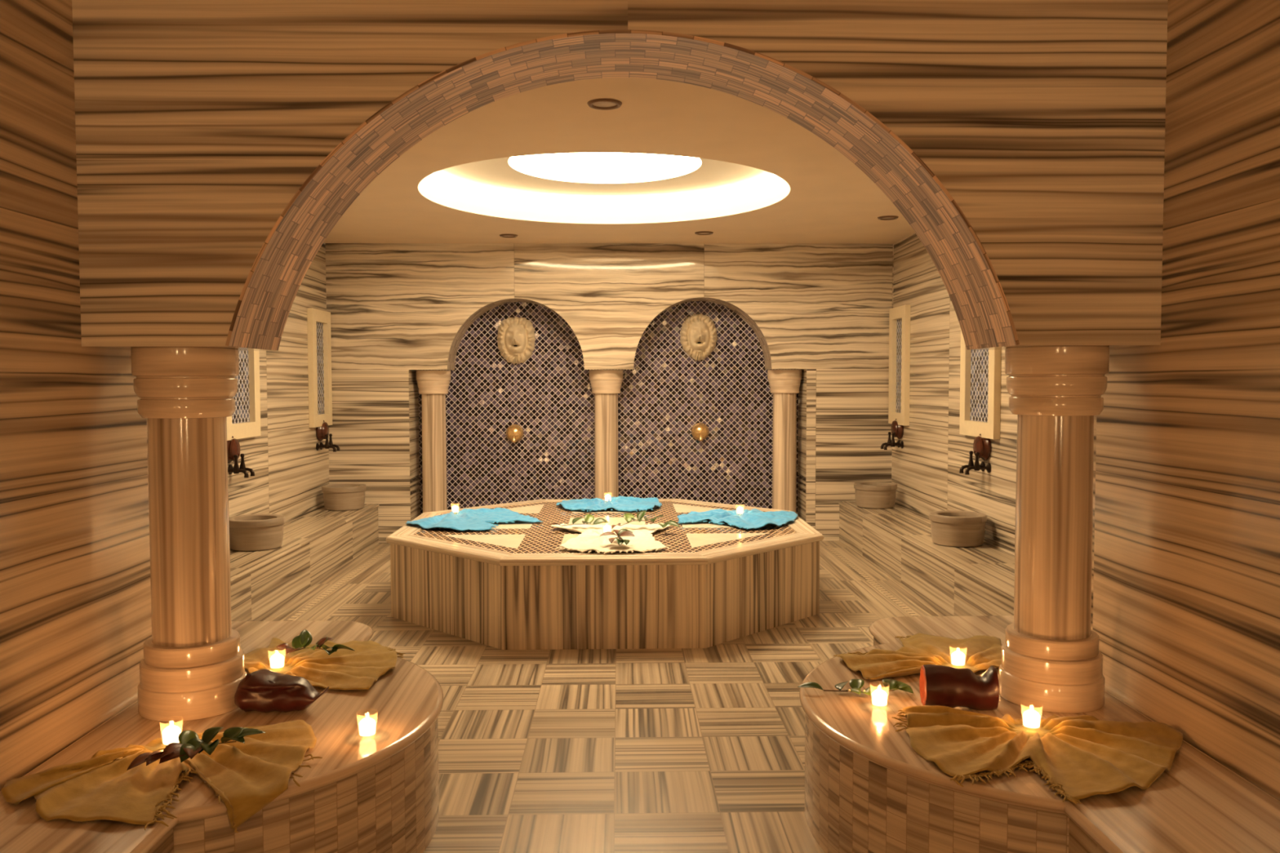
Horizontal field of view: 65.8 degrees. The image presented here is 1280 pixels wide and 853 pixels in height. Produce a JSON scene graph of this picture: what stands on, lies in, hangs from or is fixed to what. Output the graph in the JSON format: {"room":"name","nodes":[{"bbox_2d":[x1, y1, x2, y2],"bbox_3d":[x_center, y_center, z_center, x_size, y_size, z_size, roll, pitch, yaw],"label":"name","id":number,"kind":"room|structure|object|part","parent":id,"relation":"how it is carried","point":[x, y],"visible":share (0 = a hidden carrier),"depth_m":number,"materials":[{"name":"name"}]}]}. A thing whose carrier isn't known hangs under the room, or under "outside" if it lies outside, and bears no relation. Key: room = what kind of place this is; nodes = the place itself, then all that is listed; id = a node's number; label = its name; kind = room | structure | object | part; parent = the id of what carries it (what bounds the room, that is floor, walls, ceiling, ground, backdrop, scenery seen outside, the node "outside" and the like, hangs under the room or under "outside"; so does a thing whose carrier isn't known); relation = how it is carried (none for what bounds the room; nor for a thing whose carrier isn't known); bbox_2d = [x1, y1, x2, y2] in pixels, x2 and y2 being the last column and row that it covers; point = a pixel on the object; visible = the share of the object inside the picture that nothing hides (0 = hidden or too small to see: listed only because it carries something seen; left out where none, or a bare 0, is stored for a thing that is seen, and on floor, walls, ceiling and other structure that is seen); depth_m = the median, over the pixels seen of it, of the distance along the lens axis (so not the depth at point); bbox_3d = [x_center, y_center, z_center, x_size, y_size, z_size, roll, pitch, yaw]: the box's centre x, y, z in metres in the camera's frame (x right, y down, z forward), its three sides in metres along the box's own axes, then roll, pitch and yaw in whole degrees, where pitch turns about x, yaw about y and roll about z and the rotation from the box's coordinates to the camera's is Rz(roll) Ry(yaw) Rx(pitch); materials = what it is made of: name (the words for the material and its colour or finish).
{"room":"spa","nodes":[
{"label":"spa","id":0,"kind":"room"},
{"bbox_2d":[0,0,151,791],"bbox_3d":[-2.369,0.109,0.355,1.130,3.020,7.200,0,3,-1],"label":"wall","id":1,"kind":"structure","parent":0,"point":[76,617],"depth_m":3.15,"materials":[{"name":"wood"}]},
{"bbox_2d":[227,242,328,582],"bbox_3d":[-3.075,-0.187,6.944,0.001,3.020,6.020,0,3,-1],"label":"wall","id":2,"kind":"structure","parent":0,"point":[291,473],"depth_m":8.78,"materials":[{"name":"wood"}]},
{"bbox_2d":[226,436,254,477],"bbox_3d":[-2.989,0.219,7.375,0.184,0.314,0.202,0,3,-1],"label":"tap","id":3,"kind":"object","parent":2,"relation":"attached to","point":[233,446],"visible":0.84,"depth_m":7.32,"materials":[{"name":"brown metal"}]},
{"bbox_3d":[-2.985,0.279,7.316,0.049,0.142,0.049,0,3,-1],"label":"valve stem","id":4,"kind":"part","parent":3,"relation":"part of","materials":[{"name":"black metal"}]},
{"bbox_3d":[-2.987,0.334,7.319,0.184,0.088,0.076,0,3,-1],"label":"spout","id":5,"kind":"part","parent":3,"relation":"part of","materials":[{"name":"black metal"}]},
{"bbox_3d":[-2.990,0.329,7.442,0.184,0.088,0.076,0,3,-1],"label":"spout","id":6,"kind":"part","parent":3,"relation":"part of","materials":[{"name":"black metal"}]},
{"bbox_3d":[-2.988,0.274,7.439,0.049,0.142,0.049,0,3,-1],"label":"valve stem","id":7,"kind":"part","parent":3,"relation":"part of","materials":[{"name":"black metal"}]},
{"bbox_2d":[226,351,261,440],"bbox_3d":[-3.064,-0.473,7.573,0.049,1.125,0.700,0,3,-1],"label":"window","id":8,"kind":"structure","parent":2,"relation":"in","point":[245,422],"depth_m":7.75,"materials":[{"name":"beige wood"}]},
{"bbox_3d":[-3.083,-0.473,7.572,0.001,0.895,0.470,0,3,-1],"label":"pane","id":9,"kind":"part","parent":8,"relation":"part of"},
{"bbox_2d":[306,307,332,427],"bbox_3d":[-3.107,-0.565,9.615,0.049,1.125,0.590,0,3,-1],"label":"wall panel","id":10,"kind":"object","parent":2,"relation":"in","point":[319,339],"depth_m":9.63,"materials":[{"name":"beige wood"}]},
{"bbox_3d":[-3.127,-0.565,9.615,0.001,0.895,0.360,0,3,-1],"label":"pane","id":11,"kind":"part","parent":10,"relation":"part of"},
{"bbox_2d":[315,420,339,452],"bbox_3d":[-3.038,0.086,9.651,0.184,0.314,0.202,0,3,-1],"label":"tap","id":12,"kind":"object","parent":2,"relation":"attached to","point":[322,433],"visible":0.98,"depth_m":9.59,"materials":[{"name":"brown metal"}]},
{"bbox_3d":[-3.036,0.201,9.594,0.184,0.088,0.076,0,3,-1],"label":"spout","id":13,"kind":"part","parent":12,"relation":"part of","materials":[{"name":"black metal"}]},
{"bbox_3d":[-3.034,0.146,9.592,0.049,0.142,0.049,0,3,-1],"label":"valve stem","id":14,"kind":"part","parent":12,"relation":"part of","materials":[{"name":"black metal"}]},
{"bbox_3d":[-3.039,0.196,9.717,0.184,0.088,0.076,0,3,-1],"label":"spout","id":15,"kind":"part","parent":12,"relation":"part of","materials":[{"name":"black metal"}]},
{"bbox_3d":[-3.037,0.141,9.715,0.049,0.142,0.049,0,3,-1],"label":"valve stem","id":16,"kind":"part","parent":12,"relation":"part of","materials":[{"name":"black metal"}]},
{"bbox_2d":[263,541,942,852],"bbox_3d":[-0.146,1.464,3.712,5.710,0.001,13.690,0,3,-1],"label":"floor","id":17,"kind":"structure","parent":0,"point":[682,750],"depth_m":4.67,"materials":[{"name":"stone"}]},
{"bbox_2d":[0,620,443,852],"bbox_3d":[-1.448,1.366,0.872,1.568,0.459,8.063,0,3,-1],"label":"bench","id":18,"kind":"object","parent":17,"relation":"on","point":[378,793],"visible":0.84,"depth_m":3.15,"materials":[{"name":"tile"}]},
{"bbox_2d":[0,720,322,832],"bbox_3d":[-1.345,1.053,2.957,0.661,0.136,0.863,2,3,42],"label":"towel","id":19,"kind":"object","parent":18,"relation":"on","point":[246,777],"visible":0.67,"depth_m":2.87,"materials":[{"name":"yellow fabric"}]},
{"bbox_2d":[161,725,181,745],"bbox_3d":[-1.484,0.971,3.135,0.069,0.084,0.069,0,3,-1],"label":"votive candle","id":20,"kind":"object","parent":19,"relation":"on","point":[171,734],"visible":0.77,"depth_m":3.12,"materials":[{"name":"white wax"}]},
{"bbox_2d":[126,727,266,770],"bbox_3d":[-1.335,0.965,2.995,0.382,0.060,0.164,-1,3,-23],"label":"leaf sprig","id":21,"kind":"object","parent":19,"relation":"on","point":[189,745],"visible":1,"depth_m":2.98,"materials":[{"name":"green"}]},
{"bbox_2d":[130,346,246,721],"bbox_3d":[-1.624,0.367,3.571,0.363,1.292,0.363,0,3,-1],"label":"marble column","id":22,"kind":"structure","parent":18,"relation":"on","point":[192,667],"depth_m":3.45,"materials":[{"name":"brown stone"}]},
{"bbox_2d":[234,669,328,712],"bbox_3d":[-1.277,0.942,3.541,0.325,0.143,0.182,0,3,-1],"label":"log","id":23,"kind":"object","parent":18,"relation":"on","point":[263,691],"visible":1,"depth_m":3.47,"materials":[{"name":"brown wood"}]},
{"bbox_2d":[244,637,404,690],"bbox_3d":[-1.337,0.964,4.089,0.750,0.048,0.638,0,3,9],"label":"towel","id":24,"kind":"object","parent":18,"relation":"on","point":[344,669],"visible":0.8,"depth_m":4.04,"materials":[{"name":"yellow fabric"}]},
{"bbox_2d":[269,653,284,668],"bbox_3d":[-1.454,0.933,3.966,0.069,0.084,0.069,0,3,-1],"label":"votive candle","id":25,"kind":"object","parent":24,"relation":"on","point":[277,660],"visible":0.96,"depth_m":3.95,"materials":[{"name":"white wax"}]},
{"bbox_2d":[275,629,355,654],"bbox_3d":[-1.336,0.902,4.108,0.330,0.077,0.145,0,3,9],"label":"leaf sprig","id":26,"kind":"object","parent":24,"relation":"on","point":[304,638],"visible":1,"depth_m":4.12,"materials":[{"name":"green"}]},
{"bbox_3d":[-1.366,0.931,4.116,0.183,0.017,0.030,0,3,5],"label":"stem","id":27,"kind":"part","parent":26,"relation":"part of","materials":[{"name":"brown plant"}]},
{"bbox_2d":[358,717,376,736],"bbox_3d":[-0.899,0.984,3.261,0.069,0.084,0.069,0,3,-1],"label":"votive candle","id":28,"kind":"object","parent":18,"relation":"on","point":[366,726],"visible":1,"depth_m":3.24,"materials":[{"name":"white wax"}]},
{"bbox_2d":[230,503,379,621],"bbox_3d":[-2.821,1.119,7.009,0.497,0.405,6.015,0,3,-1],"label":"bench","id":29,"kind":"object","parent":17,"relation":"on","point":[259,594],"visible":0.38,"depth_m":7.65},
{"bbox_2d":[229,514,285,551],"bbox_3d":[-2.850,0.787,7.344,0.414,0.225,0.414,0,3,-1],"label":"basin","id":30,"kind":"object","parent":29,"relation":"on","point":[249,532],"visible":0.93,"depth_m":7.19,"materials":[{"name":"grey stone"}]},
{"bbox_3d":[-2.822,0.934,7.001,0.497,0.035,6.014,0,3,-1],"label":"seat","id":31,"kind":"part","parent":29,"relation":"part of","materials":[{"name":"wood"}]},
{"bbox_2d":[321,483,366,511],"bbox_3d":[-2.869,0.685,9.601,0.414,0.225,0.414,-2,3,-40],"label":"basin","id":32,"kind":"object","parent":29,"relation":"on","point":[343,496],"visible":1,"depth_m":9.44,"materials":[{"name":"grey stone"}]},
{"bbox_2d":[285,548,390,621],"bbox_3d":[-2.413,1.305,7.316,0.040,0.002,4.800,0,3,-1],"label":"floor drain","id":33,"kind":"object","parent":17,"relation":"on","point":[375,557],"visible":0.37,"depth_m":7.84,"materials":[{"name":"metal"}]},
{"bbox_2d":[415,369,450,512],"bbox_3d":[-2.128,0.296,10.241,0.356,1.752,0.356,0,3,-1],"label":"column","id":34,"kind":"structure","parent":17,"relation":"on","point":[433,384],"depth_m":10.13,"materials":[{"name":"stone"}]},
{"bbox_2d":[386,498,823,649],"bbox_3d":[-0.250,1.009,7.522,3.045,0.566,3.045,0,3,-1],"label":"platform","id":35,"kind":"object","parent":17,"relation":"on","point":[508,586],"visible":0.77,"depth_m":6.22,"materials":[{"name":"brown wood"}]},
{"bbox_2d":[405,507,542,530],"bbox_3d":[-1.247,0.696,7.546,0.912,0.057,1.003,2,3,39],"label":"towel","id":36,"kind":"object","parent":35,"relation":"on","point":[465,519],"visible":1,"depth_m":7.49,"materials":[{"name":"teal fabric"}]},
{"bbox_2d":[451,505,458,512],"bbox_3d":[-1.465,0.649,7.846,0.069,0.084,0.069,0,3,-1],"label":"votive candle","id":37,"kind":"object","parent":36,"relation":"on","point":[455,508],"visible":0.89,"depth_m":7.83,"materials":[{"name":"white wax"}]},
{"bbox_2d":[555,495,662,511],"bbox_3d":[-0.264,0.652,8.449,0.906,0.060,0.858,0,3,-1],"label":"towel","id":38,"kind":"object","parent":35,"relation":"on","point":[629,504],"visible":1,"depth_m":8.37,"materials":[{"name":"teal fabric"}]},
{"bbox_2d":[604,494,611,501],"bbox_3d":[-0.278,0.613,8.594,0.069,0.084,0.069,0,3,-1],"label":"votive candle","id":39,"kind":"object","parent":38,"relation":"on","point":[607,497],"visible":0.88,"depth_m":8.57,"materials":[{"name":"white wax"}]},
{"bbox_2d":[551,522,671,554],"bbox_3d":[-0.220,0.737,6.700,0.882,0.039,1.296,0,3,2],"label":"towel","id":40,"kind":"object","parent":35,"relation":"on","point":[589,539],"visible":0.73,"depth_m":6.54,"materials":[{"name":"beige fabric"}]},
{"bbox_2d":[546,514,608,526],"bbox_3d":[-0.436,0.669,6.998,0.441,0.071,0.173,-1,3,-25],"label":"leaf sprig","id":41,"kind":"object","parent":40,"relation":"on","point":[588,518],"visible":1,"depth_m":7.05,"materials":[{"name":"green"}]},
{"bbox_2d":[603,524,611,533],"bbox_3d":[-0.223,0.696,6.756,0.069,0.084,0.069,0,3,-1],"label":"votive candle","id":42,"kind":"object","parent":40,"relation":"on","point":[606,528],"visible":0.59,"depth_m":6.74,"materials":[{"name":"white wax"}]},
{"bbox_2d":[600,528,634,546],"bbox_3d":[-0.139,0.698,6.300,0.246,0.070,0.272,1,3,30],"label":"leaf sprig","id":43,"kind":"object","parent":40,"relation":"on","point":[622,532],"visible":1,"depth_m":6.28,"materials":[{"name":"brown"}]},
{"bbox_2d":[610,510,679,528],"bbox_3d":[0.037,0.656,6.980,0.489,0.100,0.270,0,3,-1],"label":"leaf sprig","id":44,"kind":"object","parent":40,"relation":"on","point":[628,517],"visible":0.97,"depth_m":7.01,"materials":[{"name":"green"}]},
{"bbox_2d":[676,508,797,528],"bbox_3d":[0.735,0.688,7.577,0.889,0.062,0.946,1,3,24],"label":"towel","id":45,"kind":"object","parent":35,"relation":"on","point":[754,518],"visible":0.98,"depth_m":7.53,"materials":[{"name":"teal fabric"}]},
{"bbox_2d":[736,506,743,513],"bbox_3d":[0.782,0.649,7.735,0.069,0.084,0.069,0,3,-1],"label":"votive candle","id":46,"kind":"object","parent":45,"relation":"on","point":[740,509],"visible":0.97,"depth_m":7.71,"materials":[{"name":"white wax"}]},
{"bbox_2d":[588,369,623,498],"bbox_3d":[-0.349,0.291,10.278,0.356,1.752,0.356,0,3,-1],"label":"column","id":47,"kind":"structure","parent":17,"relation":"on","point":[606,384],"depth_m":10.16,"materials":[{"name":"wood"}]},
{"bbox_2d":[767,369,802,512],"bbox_3d":[1.506,0.285,10.318,0.356,1.752,0.356,0,3,-1],"label":"column","id":48,"kind":"structure","parent":17,"relation":"on","point":[784,384],"depth_m":10.21,"materials":[{"name":"stone"}]},
{"bbox_2d":[825,546,918,616],"bbox_3d":[1.901,1.292,7.408,0.040,0.002,4.800,0,3,-1],"label":"floor drain","id":49,"kind":"object","parent":17,"relation":"on","point":[908,611],"visible":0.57,"depth_m":7.96,"materials":[{"name":"metal"}]},
{"bbox_2d":[838,501,1014,616],"bbox_3d":[2.362,1.103,7.120,0.543,0.405,6.015,0,3,-1],"label":"bench","id":50,"kind":"object","parent":17,"relation":"on","point":[949,592],"visible":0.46,"depth_m":7.27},
{"bbox_2d":[853,481,897,508],"bbox_3d":[2.301,0.671,9.671,0.414,0.225,0.414,-2,3,-32],"label":"basin","id":51,"kind":"object","parent":50,"relation":"on","point":[868,495],"visible":1,"depth_m":9.52,"materials":[{"name":"grey stone"}]},
{"bbox_2d":[928,510,986,547],"bbox_3d":[2.393,0.771,7.455,0.414,0.225,0.414,-2,3,-37],"label":"basin","id":52,"kind":"object","parent":50,"relation":"on","point":[950,528],"visible":1,"depth_m":7.30,"materials":[{"name":"grey stone"}]},
{"bbox_2d":[799,615,1279,852],"bbox_3d":[1.431,1.357,0.933,1.558,0.459,8.063,0,3,-1],"label":"bench","id":53,"kind":"object","parent":17,"relation":"on","point":[867,790],"visible":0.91,"depth_m":2.98,"materials":[{"name":"tile"}]},
{"bbox_2d":[797,679,913,695],"bbox_3d":[0.814,0.975,3.695,0.430,0.039,0.135,0,3,-7],"label":"leaf sprig","id":54,"kind":"object","parent":53,"relation":"on","point":[855,684],"visible":0.99,"depth_m":3.71,"materials":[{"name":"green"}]},
{"bbox_3d":[0.819,0.990,3.699,0.261,0.009,0.033,0,3,1],"label":"stem","id":55,"kind":"part","parent":54,"relation":"part of","materials":[{"name":"brown"}]},
{"bbox_2d":[871,689,887,706],"bbox_3d":[0.860,0.967,3.550,0.069,0.084,0.069,0,3,-1],"label":"votive candle","id":56,"kind":"object","parent":53,"relation":"on","point":[879,697],"visible":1,"depth_m":3.53,"materials":[{"name":"white wax"}]},
{"bbox_2d":[833,632,1001,679],"bbox_3d":[1.216,0.956,4.181,0.798,0.049,0.678,0,3,-1],"label":"towel","id":57,"kind":"object","parent":53,"relation":"on","point":[918,650],"visible":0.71,"depth_m":4.09,"materials":[{"name":"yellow fabric"}]},
{"bbox_2d":[951,650,965,666],"bbox_3d":[1.281,0.927,3.983,0.069,0.084,0.069,0,3,-1],"label":"votive candle","id":58,"kind":"object","parent":57,"relation":"on","point":[957,658],"visible":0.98,"depth_m":3.96,"materials":[{"name":"white wax"}]},
{"bbox_2d":[919,664,999,711],"bbox_3d":[1.140,0.931,3.546,0.253,0.151,0.159,0,3,9],"label":"log","id":59,"kind":"object","parent":53,"relation":"on","point":[939,685],"visible":0.95,"depth_m":3.49,"materials":[{"name":"brown wood"}]},
{"bbox_2d":[892,705,1183,804],"bbox_3d":[1.271,1.006,3.064,0.923,0.055,0.718,0,3,11],"label":"towel","id":60,"kind":"object","parent":53,"relation":"on","point":[1082,757],"visible":0.97,"depth_m":3.10,"materials":[{"name":"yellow fabric"}]},
{"bbox_2d":[1022,710,1040,728],"bbox_3d":[1.293,0.959,3.268,0.069,0.084,0.069,0,3,-1],"label":"votive candle","id":61,"kind":"object","parent":60,"relation":"on","point":[1031,718],"visible":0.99,"depth_m":3.25,"materials":[{"name":"white wax"}]},
{"bbox_2d":[998,346,1109,713],"bbox_3d":[1.520,0.357,3.638,0.363,1.292,0.363,0,3,-1],"label":"marble column","id":62,"kind":"structure","parent":53,"relation":"on","point":[1051,660],"depth_m":3.52,"materials":[{"name":"brown stone"}]},
{"bbox_2d":[408,297,806,521],"bbox_3d":[-0.322,-0.072,10.258,4.021,2.481,0.470,0,3,-1],"label":"wall niche","id":63,"kind":"object","parent":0,"point":[413,386],"visible":0.84,"depth_m":10.23,"materials":[{"name":"stone"}]},
{"bbox_2d":[417,301,798,515],"bbox_3d":[-0.327,-0.120,10.491,4.021,2.556,0.001,0,3,-1],"label":"wall","id":64,"kind":"structure","parent":0,"point":[667,392],"depth_m":10.49,"materials":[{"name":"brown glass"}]},
{"bbox_2d":[505,424,524,442],"bbox_3d":[-1.323,0.074,10.408,0.192,0.192,0.136,0,3,-1],"label":"spout","id":65,"kind":"object","parent":64,"relation":"attached to","point":[514,433],"visible":1,"depth_m":10.39,"materials":[{"name":"gold metal"}]},
{"bbox_2d":[497,316,535,364],"bbox_3d":[-1.302,-0.902,10.319,0.406,0.501,0.230,0,3,-1],"label":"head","id":66,"kind":"object","parent":64,"relation":"attached to","point":[516,339],"visible":1,"depth_m":10.35},
{"bbox_2d":[680,313,717,360],"bbox_3d":[0.624,-0.938,10.358,0.399,0.504,0.229,0,3,-1],"label":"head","id":67,"kind":"object","parent":64,"relation":"attached to","point":[699,338],"visible":1,"depth_m":10.39},
{"bbox_2d":[691,422,709,440],"bbox_3d":[0.640,0.058,10.449,0.192,0.192,0.136,0,3,-1],"label":"spout","id":68,"kind":"object","parent":64,"relation":"attached to","point":[697,428],"visible":1,"depth_m":10.43,"materials":[{"name":"gold metal"}]},
{"bbox_2d":[325,243,893,543],"bbox_3d":[-0.285,-0.331,10.011,5.710,3.020,0.001,0,3,-1],"label":"wall","id":69,"kind":"structure","parent":0,"point":[822,309],"depth_m":9.98,"materials":[{"name":"wood"}]},
{"bbox_2d":[323,77,915,244],"bbox_3d":[-0.147,-1.714,3.334,5.710,0.345,13.220,0,3,-1],"label":"ceiling","id":70,"kind":"structure","parent":0,"point":[815,194],"depth_m":7.61,"materials":[{"name":"beige paint"}]},
{"bbox_2d":[499,234,518,237],"bbox_3d":[-1.243,-1.805,9.371,0.176,0.012,0.176,0,3,-1],"label":"recessed light","id":71,"kind":"object","parent":70,"relation":"in","point":[500,235],"visible":1,"depth_m":9.34,"materials":[{"name":"beige"}]},
{"bbox_2d":[432,152,775,201],"bbox_3d":[-0.258,-1.989,7.344,2.682,0.148,2.682,0,3,-1],"label":"ceiling light","id":72,"kind":"object","parent":70,"relation":"attached to","point":[606,164],"visible":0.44,"depth_m":7.71,"materials":[{"name":"white"}]},
{"bbox_3d":[-0.259,-2.035,7.342,1.424,0.055,1.424,0,3,-1],"label":"light panel","id":73,"kind":"part","parent":72,"relation":"part of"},
{"bbox_2d":[586,98,622,110],"bbox_3d":[-0.176,-1.607,4.940,0.176,0.012,0.176,0,3,-1],"label":"recessed light","id":74,"kind":"object","parent":70,"relation":"in","point":[601,104],"visible":1,"depth_m":4.93,"materials":[{"name":"brown metal"}]},
{"bbox_2d":[694,231,713,235],"bbox_3d":[0.597,-1.802,9.229,0.176,0.012,0.176,0,3,-1],"label":"recessed light","id":75,"kind":"object","parent":70,"relation":"in","point":[708,233],"visible":1,"depth_m":9.21,"materials":[{"name":"beige"}]},
{"bbox_2d":[877,215,898,220],"bbox_3d":[2.103,-1.767,8.389,0.176,0.012,0.176,0,3,-1],"label":"recessed light","id":76,"kind":"object","parent":70,"relation":"in","point":[885,217],"visible":1,"depth_m":8.37,"materials":[{"name":"beige"}]},
{"bbox_2d":[71,0,1168,351],"bbox_3d":[-0.050,-0.917,3.556,3.650,1.268,0.473,0,3,-1],"label":"wall","id":77,"kind":"structure","parent":0,"point":[198,123],"depth_m":3.31,"materials":[{"name":"wood"}]},
{"bbox_2d":[225,29,1019,351],"bbox_3d":[-0.054,-0.809,3.560,2.684,1.051,0.481,0,3,-1],"label":"trim","id":78,"kind":"structure","parent":77,"relation":"attached to","point":[971,282],"depth_m":3.51,"materials":[{"name":"stone"}]},
{"bbox_2d":[891,232,1017,599],"bbox_3d":[2.634,-0.204,7.066,0.001,3.020,6.020,0,3,-1],"label":"wall","id":79,"kind":"structure","parent":0,"point":[925,472],"depth_m":8.62,"materials":[{"name":"wood"}]},
{"bbox_2d":[880,418,903,449],"bbox_3d":[2.483,0.069,9.768,0.184,0.314,0.202,0,3,-1],"label":"tap","id":80,"kind":"object","parent":79,"relation":"attached to","point":[897,430],"visible":0.96,"depth_m":9.70,"materials":[{"name":"brown metal"}]},
{"bbox_3d":[2.480,0.124,9.832,0.049,0.142,0.049,0,3,-1],"label":"valve stem","id":81,"kind":"part","parent":80,"relation":"part of","materials":[{"name":"black metal"}]},
{"bbox_3d":[2.482,0.179,9.835,0.184,0.088,0.076,0,3,-1],"label":"spout","id":82,"kind":"part","parent":80,"relation":"part of","materials":[{"name":"black metal"}]},
{"bbox_3d":[2.482,0.130,9.709,0.049,0.142,0.049,0,3,-1],"label":"valve stem","id":83,"kind":"part","parent":80,"relation":"part of","materials":[{"name":"black metal"}]},
{"bbox_3d":[2.485,0.184,9.712,0.184,0.088,0.076,0,3,-1],"label":"spout","id":84,"kind":"part","parent":80,"relation":"part of","materials":[{"name":"black metal"}]},
{"bbox_2d":[888,304,910,425],"bbox_3d":[2.550,-0.598,9.740,0.049,1.155,0.560,0,3,-1],"label":"window","id":85,"kind":"structure","parent":79,"relation":"in","point":[899,317],"depth_m":9.76,"materials":[{"name":"beige wood"}]},
{"bbox_3d":[2.570,-0.598,9.740,0.001,0.925,0.330,0,3,-1],"label":"pane","id":86,"kind":"part","parent":85,"relation":"part of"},
{"bbox_2d":[959,434,991,475],"bbox_3d":[2.532,0.202,7.493,0.184,0.314,0.202,0,3,-1],"label":"tap","id":87,"kind":"object","parent":79,"relation":"attached to","point":[981,446],"visible":0.99,"depth_m":7.43,"materials":[{"name":"brown metal"}]},
{"bbox_3d":[2.528,0.257,7.557,0.049,0.142,0.049,0,3,-1],"label":"valve stem","id":88,"kind":"part","parent":87,"relation":"part of","materials":[{"name":"black metal"}]},
{"bbox_3d":[2.531,0.312,7.559,0.184,0.088,0.076,0,3,-1],"label":"spout","id":89,"kind":"part","parent":87,"relation":"part of","materials":[{"name":"black metal"}]},
{"bbox_3d":[2.531,0.262,7.434,0.049,0.142,0.049,0,3,-1],"label":"valve stem","id":90,"kind":"part","parent":87,"relation":"part of","materials":[{"name":"black metal"}]},
{"bbox_3d":[2.533,0.317,7.436,0.184,0.088,0.076,0,3,-1],"label":"spout","id":91,"kind":"part","parent":87,"relation":"part of","materials":[{"name":"black metal"}]},
{"bbox_2d":[959,329,1001,439],"bbox_3d":[2.597,-0.484,7.563,0.049,1.125,0.720,0,3,-1],"label":"wall panel","id":92,"kind":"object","parent":79,"relation":"in","point":[980,369],"depth_m":7.59,"materials":[{"name":"beige wood"}]},
{"bbox_3d":[2.616,-0.484,7.564,0.001,0.895,0.490,0,3,-1],"label":"pane","id":93,"kind":"part","parent":92,"relation":"part of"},
{"bbox_2d":[1090,0,1279,800],"bbox_3d":[2.310,0.095,0.454,0.930,3.020,7.200,0,3,-1],"label":"wall","id":94,"kind":"structure","parent":0,"point":[1185,617],"depth_m":3.10,"materials":[{"name":"wood"}]}
]}

